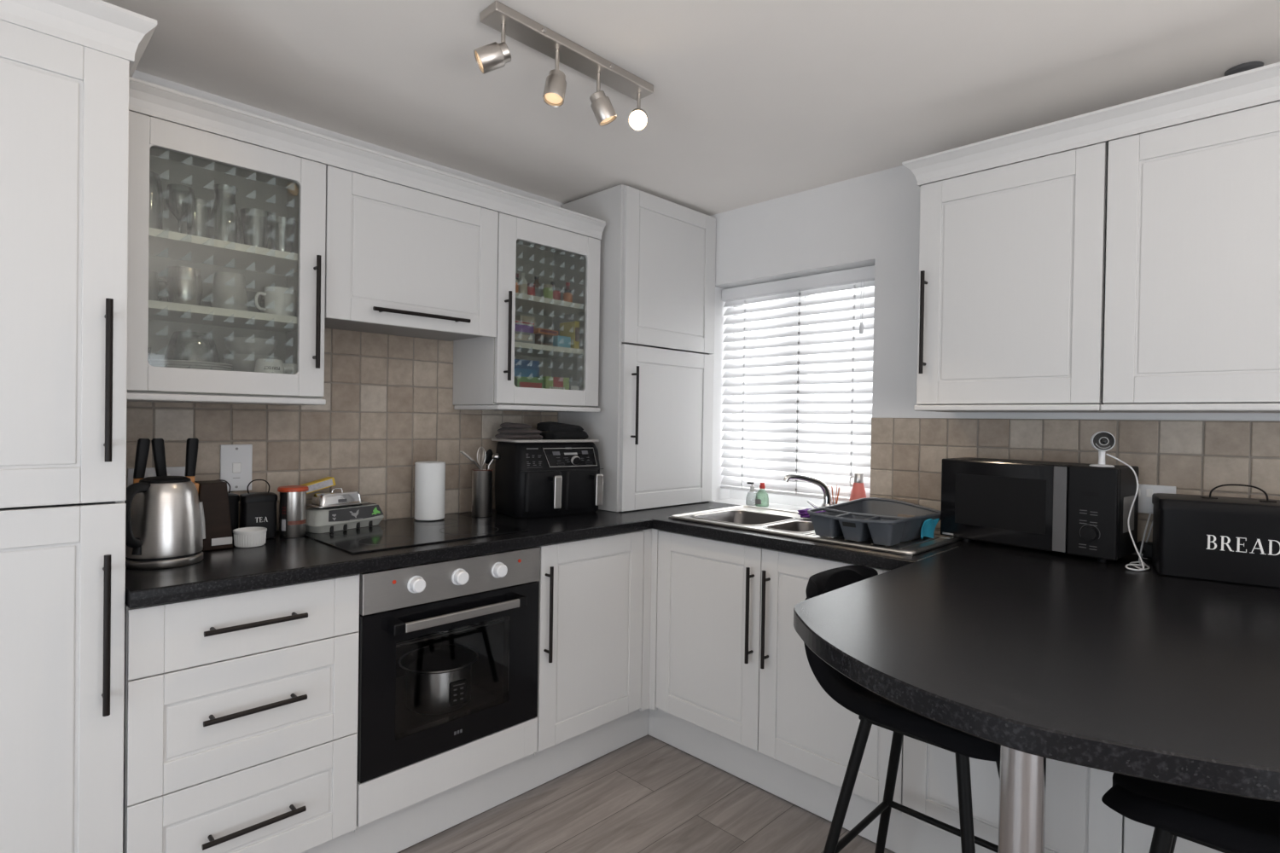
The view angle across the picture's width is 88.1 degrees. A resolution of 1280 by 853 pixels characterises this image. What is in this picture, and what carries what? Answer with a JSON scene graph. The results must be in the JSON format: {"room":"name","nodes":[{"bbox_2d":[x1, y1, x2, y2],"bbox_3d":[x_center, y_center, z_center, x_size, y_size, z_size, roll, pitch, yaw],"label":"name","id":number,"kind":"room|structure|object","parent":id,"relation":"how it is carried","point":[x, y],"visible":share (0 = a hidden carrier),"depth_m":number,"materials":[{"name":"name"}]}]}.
{"room":"kitchen","nodes":[
{"label":"kitchen","id":0,"kind":"room"},
{"bbox_2d":[126,69,564,530],"bbox_3d":[-1.391,0.109,2.043,0.111,2.262,4.000,1,1,45],"label":"wall","id":1,"kind":"structure","parent":0,"point":[388,408],"depth_m":2.36,"materials":[{"name":"tile"}]},
{"bbox_2d":[127,466,185,487],"bbox_3d":[-1.409,0.163,1.938,0.012,0.086,0.146,1,1,45],"label":"wall socket","id":2,"kind":"object","parent":1,"relation":"attached to","point":[171,471],"visible":0.28,"depth_m":1.93,"materials":[{"name":"white plastic"}]},
{"bbox_2d":[127,110,325,405],"bbox_3d":[-1.208,-0.432,1.887,0.346,0.729,0.504,1,1,45],"label":"upper cabinet","id":3,"kind":"object","parent":1,"relation":"attached to","point":[281,184],"visible":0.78,"depth_m":1.93,"materials":[{"name":"white wood"}]},
{"bbox_2d":[149,170,162,229],"bbox_3d":[-1.322,-0.594,1.768,0.076,0.165,0.076,1,1,45],"label":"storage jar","id":4,"kind":"object","parent":3,"relation":"on","point":[160,192],"visible":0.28,"depth_m":1.77,"materials":[{"name":"glass"}]},
{"bbox_2d":[148,269,168,301],"bbox_3d":[-1.312,-0.369,1.762,0.074,0.085,0.101,1,1,45],"label":"mug","id":5,"kind":"object","parent":3,"relation":"on","point":[154,280],"visible":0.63,"depth_m":1.75,"materials":[{"name":"ceramic"}]},
{"bbox_2d":[164,183,195,231],"bbox_3d":[-1.305,-0.595,1.878,0.072,0.165,0.072,1,1,45],"label":"wine glass","id":6,"kind":"object","parent":3,"relation":"on","point":[169,186],"visible":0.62,"depth_m":1.88,"materials":[{"name":"glass"}]},
{"bbox_2d":[164,266,203,305],"bbox_3d":[-1.251,-0.379,1.822,0.086,0.105,0.106,1,1,-16],"label":"mug","id":7,"kind":"object","parent":3,"relation":"on","point":[184,284],"visible":0.82,"depth_m":1.78,"materials":[{"name":"silver metal"}]},
{"bbox_2d":[186,197,211,238],"bbox_3d":[-1.228,-0.569,1.842,0.060,0.115,0.060,1,1,45],"label":"tumbler","id":8,"kind":"object","parent":3,"relation":"on","point":[188,200],"visible":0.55,"depth_m":1.83,"materials":[{"name":"glass"}]},
{"bbox_2d":[148,227,297,276],"bbox_3d":[-1.230,-0.501,1.909,0.263,0.020,0.466,1,1,45],"label":"shelf","id":9,"kind":"object","parent":3,"relation":"attached to","point":[165,247],"depth_m":1.91,"materials":[{"name":"wood"}]},
{"bbox_2d":[148,300,297,332],"bbox_3d":[-1.232,-0.316,1.910,0.263,0.020,0.466,1,1,45],"label":"shelf","id":10,"kind":"object","parent":3,"relation":"attached to","point":[160,313],"depth_m":1.91,"materials":[{"name":"wood"}]},
{"bbox_2d":[209,184,240,244],"bbox_3d":[-1.183,-0.596,1.887,0.076,0.170,0.076,1,1,45],"label":"carafe","id":11,"kind":"object","parent":3,"relation":"on","point":[235,191],"visible":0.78,"depth_m":1.88,"materials":[{"name":"glass"}]},
{"bbox_2d":[210,272,247,311],"bbox_3d":[-1.173,-0.380,1.898,0.091,0.108,0.106,1,1,-9],"label":"mug","id":12,"kind":"object","parent":3,"relation":"on","point":[229,288],"visible":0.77,"depth_m":1.86,"materials":[{"name":"grey ceramic"}]},
{"bbox_2d":[232,370,253,372],"bbox_3d":[-1.167,-0.135,1.986,0.140,0.058,0.140,1,1,45],"label":"bowl","id":13,"kind":"object","parent":3,"relation":"in","point":[232,370],"visible":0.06,"depth_m":1.92,"materials":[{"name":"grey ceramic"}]},
{"bbox_2d":[223,354,277,371],"bbox_3d":[-1.167,-0.182,1.985,0.140,0.058,0.140,1,1,45],"label":"bowl","id":14,"kind":"object","parent":13,"relation":"on","point":[239,362],"visible":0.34,"depth_m":1.93,"materials":[{"name":"grey ceramic"}]},
{"bbox_2d":[223,337,277,355],"bbox_3d":[-1.166,-0.231,1.985,0.140,0.058,0.140,1,1,45],"label":"bowl","id":15,"kind":"object","parent":14,"relation":"on","point":[235,345],"visible":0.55,"depth_m":1.94,"materials":[{"name":"grey ceramic"}]},
{"bbox_2d":[246,290,263,313],"bbox_3d":[-1.182,-0.367,2.014,0.089,0.080,0.068,1,1,-15],"label":"mug","id":16,"kind":"object","parent":3,"relation":"on","point":[251,305],"visible":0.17,"depth_m":1.99,"materials":[{"name":"ceramic"}]},
{"bbox_2d":[239,208,272,248],"bbox_3d":[-1.127,-0.570,1.944,0.082,0.118,0.082,1,1,45],"label":"beer glass","id":17,"kind":"object","parent":3,"relation":"on","point":[242,211],"visible":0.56,"depth_m":1.94,"materials":[{"name":"glass"}]},
{"bbox_2d":[253,358,296,374],"bbox_3d":[-1.068,-0.148,1.923,0.100,0.092,0.081,1,1,-1],"label":"mug","id":18,"kind":"object","parent":3,"relation":"in","point":[262,365],"visible":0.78,"depth_m":1.89,"materials":[{"name":"white ceramic"}]},
{"bbox_2d":[254,286,296,316],"bbox_3d":[-1.093,-0.369,1.990,0.102,0.088,0.084,1,1,-17],"label":"mug","id":19,"kind":"object","parent":3,"relation":"on","point":[277,300],"visible":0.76,"depth_m":1.96,"materials":[{"name":"white ceramic"}]},
{"bbox_2d":[269,215,296,252],"bbox_3d":[-1.078,-0.566,1.994,0.076,0.112,0.076,1,1,45],"label":"beer glass","id":20,"kind":"object","parent":3,"relation":"on","point":[293,222],"visible":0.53,"depth_m":1.99,"materials":[{"name":"glass"}]},
{"bbox_3d":[-1.273,-0.112,1.865,0.212,0.014,0.212,1,1,45],"label":"dinner plate","id":21,"kind":"object","parent":3,"relation":"in","visible":0},
{"bbox_3d":[-1.273,-0.119,1.865,0.212,0.014,0.212,1,1,45],"label":"dinner plate","id":22,"kind":"object","parent":21,"relation":"on","visible":0},
{"bbox_3d":[-1.273,-0.127,1.865,0.212,0.014,0.212,1,1,45],"label":"dinner plate","id":23,"kind":"object","parent":22,"relation":"on","visible":0},
{"bbox_3d":[-1.273,-0.134,1.865,0.212,0.014,0.212,1,1,45],"label":"dinner plate","id":24,"kind":"object","parent":23,"relation":"on","visible":0},
{"bbox_3d":[-1.273,-0.142,1.865,0.212,0.014,0.212,1,1,45],"label":"dinner plate","id":25,"kind":"object","parent":24,"relation":"on","visible":0},
{"bbox_3d":[-1.273,-0.149,1.865,0.212,0.014,0.212,1,1,45],"label":"dinner plate","id":26,"kind":"object","parent":25,"relation":"on","visible":0},
{"bbox_2d":[151,365,232,371],"bbox_3d":[-1.272,-0.157,1.865,0.212,0.014,0.212,1,1,45],"label":"dinner plate","id":27,"kind":"object","parent":26,"relation":"on","point":[165,366],"visible":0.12,"depth_m":1.79,"materials":[{"name":"white ceramic"}]},
{"bbox_2d":[149,362,232,369],"bbox_3d":[-1.272,-0.164,1.865,0.212,0.014,0.212,1,1,45],"label":"dinner plate","id":28,"kind":"object","parent":27,"relation":"on","point":[150,363],"visible":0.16,"depth_m":1.79,"materials":[{"name":"white ceramic"}]},
{"bbox_2d":[150,359,232,366],"bbox_3d":[-1.272,-0.172,1.865,0.212,0.014,0.212,1,1,45],"label":"dinner plate","id":29,"kind":"object","parent":28,"relation":"on","point":[151,360],"visible":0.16,"depth_m":1.79,"materials":[{"name":"white ceramic"}]},
{"bbox_2d":[163,331,220,362],"bbox_3d":[-1.264,-0.222,1.871,0.132,0.083,0.132,1,1,45],"label":"glass bowl","id":30,"kind":"object","parent":29,"relation":"on","point":[171,347],"visible":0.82,"depth_m":1.84,"materials":[{"name":"glass"}]},
{"bbox_2d":[219,444,252,491],"bbox_3d":[-1.268,0.130,2.079,0.014,0.146,0.088,1,1,45],"label":"switch","id":31,"kind":"object","parent":1,"relation":"attached to","point":[235,460],"visible":0.95,"depth_m":2.08,"materials":[{"name":"white plastic"}]},
{"bbox_2d":[128,76,606,239],"bbox_3d":[-0.818,-0.816,2.271,0.333,0.070,1.598,1,1,45],"label":"crown molding","id":32,"kind":"structure","parent":1,"relation":"attached to","point":[147,98],"depth_m":1.97,"materials":[{"name":"white wood"}]},
{"bbox_2d":[324,164,498,341],"bbox_3d":[-0.820,-0.560,2.277,0.346,0.467,0.594,1,1,45],"label":"upper cabinet","id":33,"kind":"object","parent":1,"relation":"attached to","point":[400,260],"visible":0.91,"depth_m":2.16,"materials":[{"name":"white wood"}]},
{"bbox_2d":[324,318,482,341],"bbox_3d":[-0.839,-0.342,2.295,0.265,0.020,0.550,1,1,45],"label":"extractor hood","id":34,"kind":"object","parent":33,"relation":"attached to","point":[328,322],"depth_m":2.29,"materials":[{"name":"metal"}]},
{"bbox_2d":[452,210,600,412],"bbox_3d":[-0.437,-0.428,2.668,0.346,0.729,0.498,1,1,45],"label":"upper cabinet","id":35,"kind":"object","parent":1,"relation":"attached to","point":[484,367],"visible":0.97,"depth_m":2.62,"materials":[{"name":"white wood"}]},
{"bbox_2d":[514,331,535,343],"bbox_3d":[-0.496,-0.344,2.589,0.101,0.045,0.135,1,1,45],"label":"food box","id":36,"kind":"object","parent":35,"relation":"on","point":[523,337],"visible":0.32,"depth_m":2.57,"materials":[{"name":"cardboard"}]},
{"bbox_2d":[514,359,539,378],"bbox_3d":[-0.499,-0.183,2.661,0.111,0.165,0.150,1,1,45],"label":"food box","id":37,"kind":"object","parent":35,"relation":"in","point":[522,368],"visible":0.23,"depth_m":2.63,"materials":[{"name":"cardboard"}]},
{"bbox_2d":[514,376,543,388],"bbox_3d":[-0.446,-0.145,2.580,0.071,0.092,0.125,1,1,45],"label":"food box","id":38,"kind":"object","parent":35,"relation":"in","point":[520,381],"visible":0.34,"depth_m":2.55,"materials":[{"name":"cardboard"}]},
{"bbox_2d":[535,333,552,346],"bbox_3d":[-0.391,-0.346,2.674,0.051,0.050,0.060,1,1,45],"label":"food box","id":39,"kind":"object","parent":35,"relation":"on","point":[540,339],"visible":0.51,"depth_m":2.65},
{"bbox_2d":[514,341,583,358],"bbox_3d":[-0.462,-0.312,2.691,0.263,0.020,0.460,1,1,45],"label":"shelf","id":40,"kind":"object","parent":35,"relation":"attached to","point":[521,350],"depth_m":2.69,"materials":[{"name":"wood"}]},
{"bbox_2d":[515,292,584,316],"bbox_3d":[-0.459,-0.497,2.689,0.263,0.020,0.460,1,1,45],"label":"shelf","id":41,"kind":"object","parent":35,"relation":"attached to","point":[526,305],"depth_m":2.71,"materials":[{"name":"wood"}]},
{"bbox_2d":[535,376,569,389],"bbox_3d":[-0.354,-0.148,2.673,0.071,0.100,0.120,1,1,45],"label":"food box","id":42,"kind":"object","parent":35,"relation":"in","point":[549,382],"visible":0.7,"depth_m":2.64,"materials":[{"name":"cardboard"}]},
{"bbox_2d":[552,335,570,348],"bbox_3d":[-0.326,-0.344,2.712,0.051,0.048,0.068,1,1,45],"label":"food box","id":43,"kind":"object","parent":35,"relation":"on","point":[561,341],"visible":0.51,"depth_m":2.69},
{"bbox_2d":[559,320,579,349],"bbox_3d":[-0.295,-0.378,2.770,0.101,0.115,0.026,1,1,45],"label":"food box","id":44,"kind":"object","parent":35,"relation":"on","point":[571,329],"visible":0.7,"depth_m":2.74,"materials":[{"name":"cardboard"}]},
{"bbox_2d":[397,734,895,852],"bbox_3d":[0.401,1.323,0.478,4.900,0.080,4.300,1,1,45],"label":"floor","id":45,"kind":"structure","parent":0,"point":[648,794],"depth_m":2.13,"materials":[{"name":"grey wood"}]},
{"bbox_2d":[0,0,157,852],"bbox_3d":[-1.494,0.185,1.413,0.626,2.118,0.642,1,1,45],"label":"tall cabinet","id":46,"kind":"object","parent":45,"relation":"on","point":[66,66],"visible":1,"depth_m":1.34,"materials":[{"name":"white wood"}]},
{"bbox_2d":[122,574,359,852],"bbox_3d":[-1.128,0.743,1.798,0.626,0.708,0.498,1,1,45],"label":"drawer unit","id":47,"kind":"object","parent":45,"relation":"on","point":[241,714],"visible":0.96,"depth_m":1.59,"materials":[{"name":"white wood"}]},
{"bbox_2d":[125,501,976,609],"bbox_3d":[-0.159,0.378,2.061,1.624,0.038,2.231,1,1,45],"label":"countertop","id":48,"kind":"structure","parent":47,"relation":"on","point":[280,561],"depth_m":1.91,"materials":[{"name":"black laminate"}]},
{"bbox_2d":[124,476,205,570],"bbox_3d":[-1.215,0.236,1.675,0.174,0.219,0.187,1,1,45],"label":"kettle","id":49,"kind":"object","parent":48,"relation":"on","point":[165,526],"visible":0.91,"depth_m":1.62,"materials":[{"name":"metal"}]},
{"bbox_2d":[192,480,232,551],"bbox_3d":[-1.258,0.250,1.834,0.089,0.187,0.211,1,1,45],"label":"knife block","id":50,"kind":"object","parent":48,"relation":"on","point":[213,494],"visible":0.37,"depth_m":1.85,"materials":[{"name":"black wood"}]},
{"bbox_2d":[133,438,150,483],"bbox_3d":[-1.328,0.094,1.764,0.020,0.123,0.036,1,1,45],"label":"kitchen knife","id":51,"kind":"object","parent":50,"relation":"in","point":[142,446],"visible":0.79,"depth_m":1.76,"materials":[{"name":"black plastic"}]},
{"bbox_2d":[151,438,167,476],"bbox_3d":[-1.301,0.094,1.792,0.020,0.123,0.035,1,1,45],"label":"kitchen knife","id":52,"kind":"object","parent":50,"relation":"on","point":[158,445],"visible":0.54,"depth_m":1.78,"materials":[{"name":"black plastic"}]},
{"bbox_2d":[184,438,198,482],"bbox_3d":[-1.249,0.094,1.845,0.020,0.123,0.031,1,1,45],"label":"kitchen knife","id":53,"kind":"object","parent":50,"relation":"on","point":[192,445],"visible":0.88,"depth_m":1.84,"materials":[{"name":"black plastic"}]},
{"bbox_2d":[216,479,239,539],"bbox_3d":[-1.278,0.251,2.008,0.084,0.180,0.096,1,1,45],"label":"canister","id":54,"kind":"object","parent":48,"relation":"on","point":[234,499],"visible":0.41,"depth_m":2.00,"materials":[{"name":"black metal"}]},
{"bbox_2d":[232,527,267,547],"bbox_3d":[-1.130,0.321,1.918,0.085,0.047,0.085,1,1,45],"label":"ramekin","id":55,"kind":"object","parent":48,"relation":"on","point":[246,537],"visible":1,"depth_m":1.89,"materials":[{"name":"white ceramic"}]},
{"bbox_2d":[239,479,278,538],"bbox_3d":[-1.177,0.252,2.042,0.096,0.180,0.084,0,1,-37],"label":"canister","id":56,"kind":"object","parent":48,"relation":"on","point":[257,509],"visible":0.92,"depth_m":2.02,"materials":[{"name":"black metal"}]},
{"bbox_2d":[277,485,308,538],"bbox_3d":[-1.089,0.266,2.075,0.088,0.156,0.088,1,1,45],"label":"tin","id":57,"kind":"object","parent":48,"relation":"on","point":[293,498],"visible":1,"depth_m":2.04,"materials":[{"name":"metal"}]},
{"bbox_2d":[304,513,529,554],"bbox_3d":[-0.759,0.346,2.202,0.495,0.006,0.590,1,1,45],"label":"cooktop","id":58,"kind":"object","parent":48,"relation":"in","point":[392,534],"visible":0.83,"depth_m":2.13,"materials":[{"name":"glass"}]},
{"bbox_2d":[305,502,383,533],"bbox_3d":[-0.995,0.302,2.216,0.109,0.073,0.256,1,1,32],"label":"box","id":59,"kind":"object","parent":58,"relation":"on","point":[318,520],"visible":0.94,"depth_m":2.16,"materials":[{"name":"cardboard"}]},
{"bbox_2d":[306,488,368,508],"bbox_3d":[-1.007,0.235,2.200,0.100,0.061,0.184,1,1,35],"label":"butter dish","id":60,"kind":"object","parent":59,"relation":"on","point":[340,498],"visible":0.96,"depth_m":2.17,"materials":[{"name":"metal"}]},
{"bbox_2d":[300,477,335,494],"bbox_3d":[-1.067,0.195,2.190,0.037,0.050,0.107,1,1,39],"label":"packet","id":61,"kind":"object","parent":60,"relation":"on","point":[327,482],"visible":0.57,"depth_m":2.18,"materials":[{"name":"yellow cardboard"}]},
{"bbox_2d":[306,500,368,508],"bbox_3d":[-1.007,0.260,2.200,0.100,0.010,0.184,1,1,35],"label":"tray","id":62,"kind":"object","parent":60,"relation":"on","point":[317,504],"depth_m":2.15,"materials":[{"name":"metal"}]},
{"bbox_2d":[414,461,445,520],"bbox_3d":[-0.771,0.234,2.432,0.106,0.208,0.106,1,1,45],"label":"roll","id":63,"kind":"object","parent":58,"relation":"on","point":[429,476],"visible":1,"depth_m":2.39,"materials":[{"name":"paper"}]},
{"bbox_2d":[471,468,493,517],"bbox_3d":[-0.610,0.256,2.560,0.080,0.181,0.080,1,1,45],"label":"pot","id":64,"kind":"object","parent":48,"relation":"on","point":[482,480],"visible":0.93,"depth_m":2.53,"materials":[{"name":"metal"}]},
{"bbox_2d":[494,441,603,518],"bbox_3d":[-0.357,0.206,2.675,0.379,0.286,0.332,1,1,-35],"label":"air fryer","id":65,"kind":"object","parent":48,"relation":"on","point":[532,480],"visible":0.99,"depth_m":2.58,"materials":[{"name":"black plastic"}]},
{"bbox_2d":[523,471,562,512],"bbox_3d":[-0.358,0.252,2.536,0.116,0.154,0.161,1,1,45],"label":"basket","id":66,"kind":"object","parent":65,"relation":"on","point":[543,490],"depth_m":2.52,"materials":[{"name":"black plastic"}]},
{"bbox_2d":[491,437,599,442],"bbox_3d":[-0.386,0.055,2.707,0.380,0.011,0.250,1,1,-35],"label":"baking tray","id":67,"kind":"object","parent":65,"relation":"on","point":[492,439],"visible":0.84,"depth_m":2.61,"materials":[{"name":"silver metal"}]},
{"bbox_2d":[494,422,542,440],"bbox_3d":[-0.483,0.018,2.646,0.163,0.068,0.132,1,1,-35],"label":"folded towel","id":68,"kind":"object","parent":67,"relation":"on","point":[509,431],"visible":0.99,"depth_m":2.60,"materials":[{"name":"fabric"}]},
{"bbox_2d":[536,421,588,439],"bbox_3d":[-0.321,0.017,2.752,0.182,0.073,0.143,1,1,-35],"label":"folded towel","id":69,"kind":"object","parent":67,"relation":"on","point":[553,430],"visible":0.91,"depth_m":2.69,"materials":[{"name":"fabric"}]},
{"bbox_2d":[564,470,603,510],"bbox_3d":[-0.218,0.253,2.634,0.119,0.154,0.161,1,1,45],"label":"basket","id":70,"kind":"object","parent":65,"relation":"on","point":[583,488],"depth_m":2.62,"materials":[{"name":"black plastic"}]},
{"bbox_2d":[558,184,715,511],"bbox_3d":[0.007,-0.322,3.047,0.451,1.344,0.603,1,1,45],"label":"cabinet","id":71,"kind":"object","parent":48,"relation":"on","point":[653,426],"visible":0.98,"depth_m":2.84,"materials":[{"name":"white wood"}]},
{"bbox_2d":[783,473,831,511],"bbox_3d":[0.654,0.272,2.606,0.223,0.177,0.084,1,1,-12],"label":"mixer tap","id":72,"kind":"object","parent":48,"relation":"on","point":[827,497],"visible":0.76,"depth_m":2.59,"materials":[{"name":"silver metal"}]},
{"bbox_2d":[669,506,962,555],"bbox_3d":[0.624,0.447,2.427,0.957,0.182,0.507,1,1,45],"label":"sink","id":73,"kind":"object","parent":48,"relation":"in","point":[786,523],"visible":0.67,"depth_m":2.44,"materials":[{"name":"metal"}]},
{"bbox_2d":[807,497,940,546],"bbox_3d":[0.796,0.314,2.223,0.307,0.102,0.435,1,1,45],"label":"dish rack","id":74,"kind":"object","parent":73,"relation":"on","point":[860,520],"visible":0.88,"depth_m":2.14,"materials":[{"name":"plastic"}]},
{"bbox_2d":[808,512,843,537],"bbox_3d":[0.621,0.323,2.180,0.092,0.069,0.108,1,1,45],"label":"cup","id":75,"kind":"object","parent":74,"relation":"on","point":[825,524],"depth_m":2.15,"materials":[{"name":"plastic"}]},
{"bbox_2d":[838,515,871,541],"bbox_3d":[0.691,0.325,2.110,0.086,0.069,0.108,1,1,45],"label":"compartment","id":76,"kind":"object","parent":74,"relation":"on","point":[853,527],"depth_m":2.08,"materials":[{"name":"plastic"}]},
{"bbox_2d":[866,518,905,546],"bbox_3d":[0.758,0.327,2.043,0.084,0.069,0.108,1,1,45],"label":"compartment","id":77,"kind":"object","parent":74,"relation":"on","point":[883,532],"depth_m":2.01,"materials":[{"name":"plastic"}]},
{"bbox_2d":[920,517,939,539],"bbox_3d":[0.949,0.333,2.164,0.026,0.070,0.106,1,1,45],"label":"cleaning cloth","id":78,"kind":"object","parent":73,"relation":"on","point":[928,526],"visible":1,"depth_m":2.15,"materials":[{"name":"fabric"}]},
{"bbox_2d":[354,546,538,832],"bbox_3d":[-0.756,0.745,2.203,0.590,0.708,0.600,1,1,45],"label":"base cabinet","id":79,"kind":"object","parent":45,"relation":"on","point":[380,798],"visible":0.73,"depth_m":1.96,"materials":[{"name":"white wood"}]},
{"bbox_2d":[357,546,540,783],"bbox_3d":[-0.721,0.678,2.169,0.586,0.566,0.588,1,1,45],"label":"oven","id":80,"kind":"object","parent":79,"relation":"in","point":[487,604],"depth_m":2.04,"materials":[{"name":"glass"}]},
{"bbox_2d":[395,617,504,647],"bbox_3d":[-0.722,0.634,2.170,0.385,0.005,0.425,1,1,45],"label":"wire shelf","id":81,"kind":"object","parent":80,"relation":"attached to","point":[499,619],"depth_m":2.05,"materials":[{"name":"metal"}]},
{"bbox_2d":[303,708,649,852],"bbox_3d":[-0.563,1.173,2.099,0.017,0.156,1.724,1,1,45],"label":"toe kick","id":82,"kind":"structure","parent":45,"relation":"on","point":[398,832],"depth_m":2.15,"materials":[{"name":"white wood"}]},
{"bbox_2d":[535,529,659,754],"bbox_3d":[-0.336,0.747,2.600,0.626,0.708,0.552,1,1,45],"label":"base cabinet","id":83,"kind":"object","parent":45,"relation":"on","point":[597,599],"visible":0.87,"depth_m":2.39,"materials":[{"name":"white wood"}]},
{"bbox_2d":[655,530,903,815],"bbox_3d":[0.601,0.765,2.426,0.965,0.705,0.626,1,1,45],"label":"base cabinet","id":84,"kind":"object","parent":45,"relation":"on","point":[732,664],"visible":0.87,"depth_m":2.25,"materials":[{"name":"white wood"}]},
{"bbox_2d":[648,708,988,852],"bbox_3d":[0.743,1.194,2.005,1.972,0.156,0.017,1,1,45],"label":"toe kick","id":85,"kind":"structure","parent":45,"relation":"on","point":[820,798],"depth_m":2.22,"materials":[{"name":"white wood"}]},
{"bbox_2d":[803,564,1000,852],"bbox_3d":[0.657,0.830,1.594,0.484,0.897,0.432,1,1,45],"label":"bar stool","id":86,"kind":"object","parent":45,"relation":"on","point":[871,708],"visible":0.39,"depth_m":1.55,"materials":[{"name":"black fabric"}]},
{"bbox_2d":[901,735,1124,852],"bbox_3d":[1.142,0.778,1.919,0.514,0.705,0.588,1,1,45],"label":"base cabinet","id":87,"kind":"object","parent":45,"relation":"on","point":[1078,821],"visible":0.2,"depth_m":1.72,"materials":[{"name":"white wood"}]},
{"bbox_2d":[793,541,1279,852],"bbox_3d":[0.972,0.832,1.434,0.882,0.901,1.517,1,1,45],"label":"breakfast bar","id":88,"kind":"object","parent":45,"relation":"on","point":[1038,655],"visible":0.98,"depth_m":1.08,"materials":[{"name":"black laminate"}]},
{"bbox_2d":[940,457,1139,563],"bbox_3d":[1.225,0.245,2.067,0.205,0.268,0.496,0,1,-39],"label":"microwave","id":89,"kind":"object","parent":88,"relation":"on","point":[1081,509],"visible":1,"depth_m":1.96,"materials":[{"name":"black plastic"}]},
{"bbox_2d":[1088,430,1115,467],"bbox_3d":[1.320,0.064,1.890,0.062,0.101,0.060,1,1,45],"label":"security camera","id":90,"kind":"object","parent":89,"relation":"on","point":[1102,441],"visible":1,"depth_m":1.88,"materials":[{"name":"white plastic"}]},
{"bbox_2d":[1105,453,1151,570],"bbox_3d":[1.378,0.231,1.862,0.111,0.307,0.249,1,1,45],"label":"cable","id":91,"kind":"object","parent":88,"relation":"on","point":[1142,563],"visible":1,"depth_m":1.82,"materials":[{"name":"white plastic"}]},
{"bbox_2d":[1134,541,1152,560],"bbox_3d":[1.467,0.362,1.923,0.040,0.045,0.092,1,1,45],"label":"power adaptor","id":92,"kind":"object","parent":88,"relation":"on","point":[1147,547],"visible":0.61,"depth_m":1.93,"materials":[{"name":"black plastic"}]},
{"bbox_2d":[1152,483,1279,588],"bbox_3d":[1.532,0.268,1.697,0.336,0.240,0.191,1,1,33],"label":"bin","id":93,"kind":"object","parent":88,"relation":"on","point":[1233,540],"visible":1,"depth_m":1.65,"materials":[{"name":"black metal"}]},
{"bbox_2d":[1123,816,1222,852],"bbox_3d":[1.465,0.786,1.600,0.392,0.705,0.588,1,1,45],"label":"base cabinet","id":94,"kind":"object","parent":45,"relation":"on","point":[1137,836],"visible":0.02,"depth_m":1.50,"materials":[{"name":"white wood"}]},
{"bbox_2d":[1101,773,1279,852],"bbox_3d":[1.095,0.841,1.131,0.484,0.897,0.432,1,1,45],"label":"bar stool","id":95,"kind":"object","parent":45,"relation":"on","point":[1224,823],"visible":0.56,"depth_m":1.11,"materials":[{"name":"black fabric"}]},
{"bbox_2d":[101,0,1279,215],"bbox_3d":[0.437,-1.029,0.456,4.900,0.100,4.300,1,1,45],"label":"ceiling","id":96,"kind":"structure","parent":0,"point":[752,101],"depth_m":1.86,"materials":[{"name":"paint"}]},
{"bbox_2d":[473,0,653,130],"bbox_3d":[-0.179,-0.919,1.759,0.562,0.163,0.097,0,1,-44],"label":"track light","id":97,"kind":"object","parent":96,"relation":"attached to","point":[498,16],"visible":1,"depth_m":1.71,"materials":[{"name":"silver metal"}]},
{"bbox_2d":[1224,61,1263,76],"bbox_3d":[1.643,-0.965,1.800,0.080,0.016,0.080,1,1,45],"label":"ceiling disc","id":98,"kind":"object","parent":96,"relation":"attached to","point":[1252,65],"visible":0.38,"depth_m":1.77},
{"bbox_2d":[659,165,1279,554],"bbox_3d":[1.777,0.159,1.915,4.800,2.262,0.291,1,1,45],"label":"wall","id":99,"kind":"structure","parent":0,"point":[870,219],"depth_m":2.49,"materials":[{"name":"paint"}]},
{"bbox_2d":[709,285,874,511],"bbox_3d":[0.701,-0.146,2.949,0.806,1.030,0.234,1,1,45],"label":"window","id":100,"kind":"structure","parent":99,"relation":"in","point":[736,497],"depth_m":3.06,"materials":[{"name":"white plastic"}]},
{"bbox_2d":[720,265,874,501],"bbox_3d":[0.685,-0.173,2.932,0.798,0.962,0.080,1,1,45],"label":"blind","id":101,"kind":"object","parent":100,"relation":"attached to","point":[829,468],"visible":0.79,"depth_m":2.91,"materials":[{"name":"white"}]},
{"bbox_2d":[849,472,866,500],"bbox_3d":[0.876,0.277,2.657,0.068,0.180,0.068,1,1,-13],"label":"spray bottle","id":102,"kind":"object","parent":100,"relation":"on","point":[858,491],"visible":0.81,"depth_m":2.64,"materials":[{"name":"pink plastic"}]},
{"bbox_2d":[913,141,1118,413],"bbox_3d":[1.172,-0.415,2.066,0.502,0.736,0.346,1,1,45],"label":"upper cabinet","id":103,"kind":"object","parent":99,"relation":"attached to","point":[1011,288],"visible":0.92,"depth_m":1.95,"materials":[{"name":"white wood"}]},
{"bbox_2d":[901,62,1279,187],"bbox_3d":[1.349,-0.809,1.889,1.071,0.074,0.339,1,1,45],"label":"crown molding","id":104,"kind":"structure","parent":103,"relation":"on","point":[1258,86],"depth_m":1.77,"materials":[{"name":"white wood"}]},
{"bbox_2d":[1137,483,1176,514],"bbox_3d":[1.504,0.215,1.972,0.146,0.086,0.012,1,1,45],"label":"wall socket","id":105,"kind":"object","parent":99,"relation":"attached to","point":[1145,492],"visible":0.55,"depth_m":1.96,"materials":[{"name":"white plastic"}]},
{"bbox_2d":[1099,100,1279,413],"bbox_3d":[1.539,-0.406,1.704,0.527,0.736,0.346,1,1,45],"label":"upper cabinet","id":106,"kind":"object","parent":99,"relation":"attached to","point":[1192,312],"visible":1,"depth_m":1.66,"materials":[{"name":"white wood"}]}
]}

